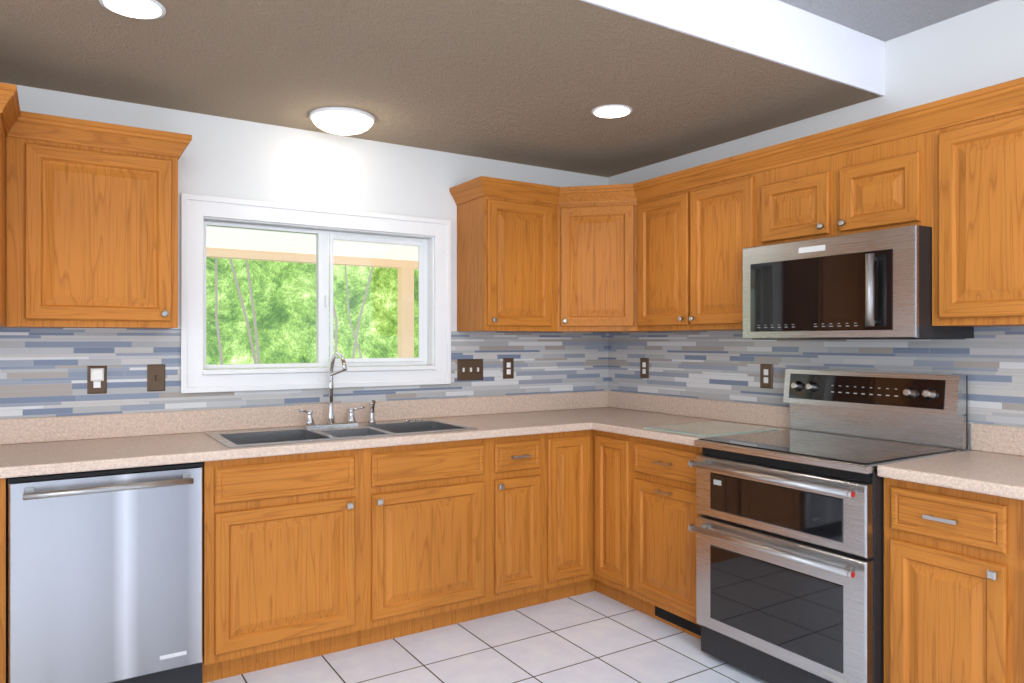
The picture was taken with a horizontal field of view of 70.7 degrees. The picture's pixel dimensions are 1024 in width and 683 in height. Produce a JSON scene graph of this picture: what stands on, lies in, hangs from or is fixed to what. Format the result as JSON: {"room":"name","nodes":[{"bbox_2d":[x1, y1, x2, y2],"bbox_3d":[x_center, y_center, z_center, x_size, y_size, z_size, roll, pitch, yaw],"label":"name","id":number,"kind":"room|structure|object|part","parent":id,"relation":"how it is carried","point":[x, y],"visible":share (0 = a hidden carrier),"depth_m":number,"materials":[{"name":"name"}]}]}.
{"room":"kitchen","nodes":[
{"label":"kitchen","id":0,"kind":"room"},
{"bbox_2d":[0,82,607,418],"bbox_3d":[-2.051,-0.025,2.961,6.480,2.700,0.140,0,0,-32],"label":"wall","id":1,"kind":"structure","parent":0,"point":[43,372],"depth_m":3.46,"materials":[{"name":"paint"}]},
{"bbox_2d":[0,93,11,327],"bbox_3d":[-2.203,-0.426,2.403,0.848,0.739,0.638,0,0,-32],"label":"upper cabinet","id":2,"kind":"object","parent":1,"relation":"attached to","point":[5,121],"depth_m":2.63,"materials":[{"name":"brown wood"}]},
{"bbox_2d":[87,366,106,393],"bbox_3d":[-1.750,0.162,3.048,0.072,0.118,0.031,0,0,-32],"label":"electrical outlet","id":3,"kind":"object","parent":1,"relation":"attached to","point":[96,379],"visible":1,"depth_m":3.05,"materials":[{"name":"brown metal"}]},
{"bbox_2d":[12,117,183,328],"bbox_3d":[-1.683,-0.426,2.916,0.575,0.739,0.325,0,0,-32],"label":"upper cabinet","id":4,"kind":"object","parent":1,"relation":"attached to","point":[88,223],"depth_m":2.77,"materials":[{"name":"brown wood"}]},
{"bbox_2d":[147,364,164,391],"bbox_3d":[-1.563,0.160,3.175,0.072,0.118,0.017,0,0,-32],"label":"light switch","id":5,"kind":"object","parent":1,"relation":"attached to","point":[155,377],"visible":1,"depth_m":3.17,"materials":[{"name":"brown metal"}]},
{"bbox_2d":[181,193,450,392],"bbox_3d":[-0.944,-0.215,3.640,1.350,0.892,0.173,0,0,-32],"label":"window","id":6,"kind":"structure","parent":1,"relation":"in","point":[197,211],"depth_m":3.61,"materials":[{"name":"white plastic"}]},
{"bbox_3d":[-0.966,-0.217,3.660,1.092,0.648,0.005,0,0,-32],"label":"glass","id":7,"kind":"part","parent":6,"relation":"part of","materials":[{"name":"clear glass"}]},
{"bbox_3d":[-0.953,-0.216,3.657,1.150,0.688,0.062,0,0,-32],"label":"window sash","id":8,"kind":"part","parent":6,"relation":"part of","materials":[{"name":"white plastic"}]},
{"bbox_2d":[457,359,482,380],"bbox_3d":[-0.229,0.157,4.019,0.164,0.118,0.017,0,0,-32],"label":"light switch","id":9,"kind":"object","parent":1,"relation":"attached to","point":[469,369],"visible":1,"depth_m":4.02,"materials":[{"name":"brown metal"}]},
{"bbox_2d":[452,181,559,331],"bbox_3d":[-0.020,-0.426,3.968,0.467,0.739,0.325,0,0,-32],"label":"upper cabinet","id":10,"kind":"object","parent":1,"relation":"attached to","point":[508,237],"depth_m":3.83,"materials":[{"name":"brown wood"}]},
{"bbox_2d":[503,358,513,378],"bbox_3d":[-0.020,0.155,4.156,0.072,0.118,0.008,0,0,-32],"label":"electrical outlet","id":11,"kind":"object","parent":1,"relation":"attached to","point":[508,368],"visible":1,"depth_m":4.15,"materials":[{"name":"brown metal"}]},
{"bbox_2d":[560,185,635,332],"bbox_3d":[0.511,-0.426,4.136,0.608,0.739,0.609,0,0,-32],"label":"upper cabinet","id":12,"kind":"object","parent":1,"relation":"attached to","point":[598,222],"depth_m":3.91,"materials":[{"name":"brown wood"}]},
{"bbox_2d":[556,182,639,192],"bbox_3d":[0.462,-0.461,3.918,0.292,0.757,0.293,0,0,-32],"label":"crown molding","id":13,"kind":"structure","parent":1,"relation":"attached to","point":[636,185],"depth_m":3.85,"materials":[{"name":"brown wood"}]},
{"bbox_2d":[0,0,880,176],"bbox_3d":[-1.536,-1.205,2.146,6.200,0.340,1.788,0,0,-32],"label":"ceiling","id":14,"kind":"structure","parent":0,"point":[532,82],"depth_m":2.78,"materials":[{"name":"beige paint"}]},
{"bbox_2d":[99,0,165,19],"bbox_3d":[-1.166,-1.032,2.222,0.184,0.006,0.184,0,0,-32],"label":"recessed light","id":15,"kind":"object","parent":14,"relation":"in","point":[146,9],"visible":1,"depth_m":2.23,"materials":[{"name":"white glass"}]},
{"bbox_2d":[309,107,374,134],"bbox_3d":[-0.780,-0.998,3.327,0.296,0.074,0.296,0,0,-32],"label":"flush-mount dome light","id":16,"kind":"object","parent":14,"relation":"attached to","point":[343,121],"visible":1,"depth_m":3.24,"materials":[{"name":"white glass"}]},
{"bbox_2d":[591,104,632,117],"bbox_3d":[0.449,-1.032,3.243,0.184,0.006,0.184,0,0,-32],"label":"recessed light","id":17,"kind":"object","parent":14,"relation":"in","point":[612,111],"visible":1,"depth_m":3.23,"materials":[{"name":"white glass"}]},
{"bbox_2d":[580,0,884,95],"bbox_3d":[-1.055,-1.204,1.385,6.200,0.341,0.011,0,0,-32],"label":"fascia","id":18,"kind":"object","parent":14,"relation":"attached to","point":[782,33],"visible":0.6,"depth_m":2.67,"materials":[{"name":"white paint"}]},
{"bbox_2d":[206,591,767,682],"bbox_3d":[-0.143,1.355,-0.056,6.480,0.060,7.280,0,0,-32],"label":"floor","id":19,"kind":"structure","parent":0,"point":[593,637],"depth_m":3.05,"materials":[{"name":"tile"}]},
{"bbox_2d":[0,478,7,682],"bbox_3d":[-2.012,0.887,2.536,0.412,0.874,0.616,0,0,-32],"label":"base cabinet","id":20,"kind":"object","parent":19,"relation":"on","point":[4,481],"depth_m":2.40,"materials":[{"name":"brown wood"}]},
{"bbox_2d":[8,462,202,682],"bbox_3d":[-1.559,0.888,2.781,0.606,0.871,0.670,0,0,-32],"label":"dishwasher","id":21,"kind":"object","parent":19,"relation":"on","point":[105,576],"visible":0.96,"depth_m":2.53,"materials":[{"name":"silver metal"}]},
{"bbox_3d":[-1.394,0.505,2.521,0.516,0.033,0.052,0,0,-32],"label":"handle","id":22,"kind":"part","parent":21,"relation":"part of","materials":[{"name":"silver metal"}]},
{"bbox_2d":[424,433,547,619],"bbox_3d":[-0.141,0.887,3.720,0.327,0.874,0.616,0,0,-32],"label":"base cabinet","id":23,"kind":"object","parent":19,"relation":"on","point":[486,499],"depth_m":3.40,"materials":[{"name":"brown wood"}]},
{"bbox_2d":[0,391,651,478],"bbox_3d":[-0.827,0.379,3.267,3.798,0.140,0.648,0,0,-32],"label":"countertop","id":24,"kind":"structure","parent":23,"relation":"on","point":[35,446],"depth_m":3.14,"materials":[{"name":"beige stone"}]},
{"bbox_2d":[205,352,477,447],"bbox_3d":[-0.766,0.314,3.300,1.105,0.532,0.524,0,0,-32],"label":"sink","id":25,"kind":"object","parent":24,"relation":"in","point":[310,430],"visible":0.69,"depth_m":3.35,"materials":[{"name":"silver metal"}]},
{"bbox_2d":[548,430,591,601],"bbox_3d":[0.116,0.887,3.882,0.281,0.874,0.616,0,0,-32],"label":"base cabinet","id":26,"kind":"object","parent":19,"relation":"on","point":[569,453],"depth_m":3.64,"materials":[{"name":"brown wood"}]},
{"bbox_2d":[592,430,623,603],"bbox_3d":[0.746,0.887,3.758,0.616,0.874,0.305,0,0,-32],"label":"base cabinet","id":27,"kind":"object","parent":19,"relation":"on","point":[607,447],"depth_m":3.62,"materials":[{"name":"brown wood"}]},
{"bbox_2d":[624,435,701,638],"bbox_3d":[0.953,0.887,3.429,0.616,0.874,0.473,0,0,-32],"label":"base cabinet","id":28,"kind":"object","parent":19,"relation":"on","point":[660,483],"depth_m":3.30,"materials":[{"name":"brown wood"}]},
{"bbox_2d":[654,600,713,641],"bbox_3d":[0.779,1.272,3.296,0.007,0.070,0.360,0,0,-32],"label":"register","id":29,"kind":"object","parent":28,"relation":"attached to","point":[669,618],"depth_m":3.32,"materials":[{"name":"black metal"}]},
{"bbox_2d":[592,395,789,446],"bbox_3d":[0.873,0.379,3.528,0.647,0.140,0.727,0,0,-32],"label":"countertop","id":30,"kind":"structure","parent":28,"relation":"on","point":[629,416],"depth_m":3.76,"materials":[{"name":"beige stone"}]},
{"bbox_2d":[643,421,780,436],"bbox_3d":[0.934,0.407,3.385,0.500,0.006,0.385,0,0,-32],"label":"cutting board","id":31,"kind":"object","parent":30,"relation":"on","point":[710,429],"visible":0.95,"depth_m":3.35,"materials":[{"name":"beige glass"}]},
{"bbox_2d":[688,369,967,682],"bbox_3d":[1.218,0.726,2.862,0.716,1.196,0.760,0,0,-32],"label":"range","id":32,"kind":"object","parent":19,"relation":"on","point":[788,528],"visible":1,"depth_m":2.73,"materials":[{"name":"silver metal"}]},
{"bbox_2d":[884,477,1007,682],"bbox_3d":[1.598,0.887,2.410,0.616,0.874,0.400,0,0,-32],"label":"base cabinet","id":33,"kind":"object","parent":19,"relation":"on","point":[946,549],"depth_m":2.24,"materials":[{"name":"brown wood"}]},
{"bbox_2d":[877,423,1023,499],"bbox_3d":[1.723,0.379,2.190,0.640,0.140,0.903,0,0,-32],"label":"countertop","id":34,"kind":"structure","parent":33,"relation":"on","point":[991,462],"depth_m":2.37,"materials":[{"name":"beige stone"}]},
{"bbox_2d":[1008,498,1023,682],"bbox_3d":[1.840,0.887,2.028,0.616,0.874,0.503,0,0,-32],"label":"base cabinet","id":35,"kind":"object","parent":19,"relation":"on","point":[1015,506],"depth_m":2.09,"materials":[{"name":"brown wood"}]},
{"bbox_2d":[608,0,1023,450],"bbox_3d":[2.536,-0.025,1.638,0.140,2.700,7.000,0,0,-32],"label":"wall","id":36,"kind":"structure","parent":0,"point":[977,48],"depth_m":3.02,"materials":[{"name":"tile"}]},
{"bbox_2d":[640,358,648,377],"bbox_3d":[0.782,0.157,4.269,0.008,0.118,0.072,0,0,-32],"label":"electrical outlet","id":37,"kind":"object","parent":36,"relation":"attached to","point":[644,367],"visible":1,"depth_m":4.26,"materials":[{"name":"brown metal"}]},
{"bbox_2d":[636,157,751,331],"bbox_3d":[1.002,-0.426,3.625,0.325,0.739,0.779,0,0,-32],"label":"upper cabinet","id":38,"kind":"object","parent":36,"relation":"attached to","point":[693,231],"depth_m":3.51,"materials":[{"name":"brown wood"}]},
{"bbox_2d":[760,364,772,388],"bbox_3d":[1.245,0.170,3.537,0.008,0.118,0.072,0,0,-32],"label":"electrical outlet","id":39,"kind":"object","parent":36,"relation":"attached to","point":[766,375],"visible":1,"depth_m":3.53,"materials":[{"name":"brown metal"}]},
{"bbox_2d":[752,137,827,246],"bbox_3d":[1.315,-0.603,3.131,0.325,0.386,0.390,0,0,-32],"label":"upper cabinet","id":40,"kind":"object","parent":36,"relation":"attached to","point":[790,186],"depth_m":3.05,"materials":[{"name":"brown wood"}]},
{"bbox_2d":[828,113,931,236],"bbox_3d":[1.518,-0.603,2.809,0.325,0.386,0.372,0,0,-32],"label":"upper cabinet","id":41,"kind":"object","parent":36,"relation":"attached to","point":[880,177],"depth_m":2.72,"materials":[{"name":"brown wood"}]},
{"bbox_2d":[743,225,973,339],"bbox_3d":[1.357,-0.208,2.938,0.457,0.400,0.757,0,0,-32],"label":"over-the-range microwave","id":42,"kind":"object","parent":41,"relation":"attached to","point":[873,285],"visible":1,"depth_m":2.75,"materials":[{"name":"silver metal"}]},
{"bbox_3d":[1.200,-0.188,2.860,0.002,0.292,0.630,0,0,-32],"label":"glass","id":43,"kind":"part","parent":42,"relation":"part of","materials":[{"name":"black glass"}]},
{"bbox_3d":[1.311,-0.187,2.632,0.052,0.262,0.031,0,0,-32],"label":"handle","id":44,"kind":"part","parent":42,"relation":"part of","materials":[{"name":"silver metal"}]},
{"bbox_2d":[932,89,1023,326],"bbox_3d":[1.858,-0.426,2.272,0.325,0.739,0.896,0,0,-32],"label":"upper cabinet","id":45,"kind":"object","parent":36,"relation":"attached to","point":[978,146],"depth_m":2.43,"materials":[{"name":"brown wood"}]},
{"bbox_2d":[779,0,999,41],"bbox_3d":[0.338,-1.317,-0.817,6.200,0.115,5.199,0,0,-32],"label":"ceiling","id":46,"kind":"structure","parent":0,"point":[885,20],"depth_m":2.77,"materials":[{"name":"white paint"}]},
{"label":"outside","id":47,"kind":"structure","parent":0,"visible":0},
{"bbox_2d":[206,257,417,368],"bbox_3d":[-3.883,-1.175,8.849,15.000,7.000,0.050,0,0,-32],"label":"foliage","id":48,"kind":"object","parent":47,"point":[288,326],"depth_m":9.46,"materials":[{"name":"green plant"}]},
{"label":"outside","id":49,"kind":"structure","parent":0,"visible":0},
{"bbox_2d":[215,258,259,363],"bbox_3d":[-4.864,-0.972,7.906,4.796,5.610,0.333,0,0,-32],"label":"branch","id":50,"kind":"object","parent":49,"point":[245,316],"depth_m":8.85,"materials":[{"name":"grey plant"}]},
{"bbox_2d":[206,247,417,365],"bbox_3d":[-2.988,0.234,6.498,12.000,2.183,0.120,0,0,-32],"label":"beam","id":51,"kind":"structure","parent":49,"point":[407,280],"depth_m":7.55,"materials":[{"name":"beige wood"}]},
{"bbox_2d":[206,226,417,260],"bbox_3d":[-2.132,-0.887,5.146,12.000,0.056,3.320,0,0,-32],"label":"porch ceiling","id":52,"kind":"structure","parent":51,"relation":"on","point":[308,244],"depth_m":6.40,"materials":[{"name":"white"}]},
{"bbox_2d":[333,265,372,366],"bbox_3d":[-2.005,-0.973,9.713,1.825,5.609,0.312,0,0,-32],"label":"branch","id":53,"kind":"object","parent":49,"point":[336,329],"depth_m":9.63,"materials":[{"name":"grey plant"}]}
]}

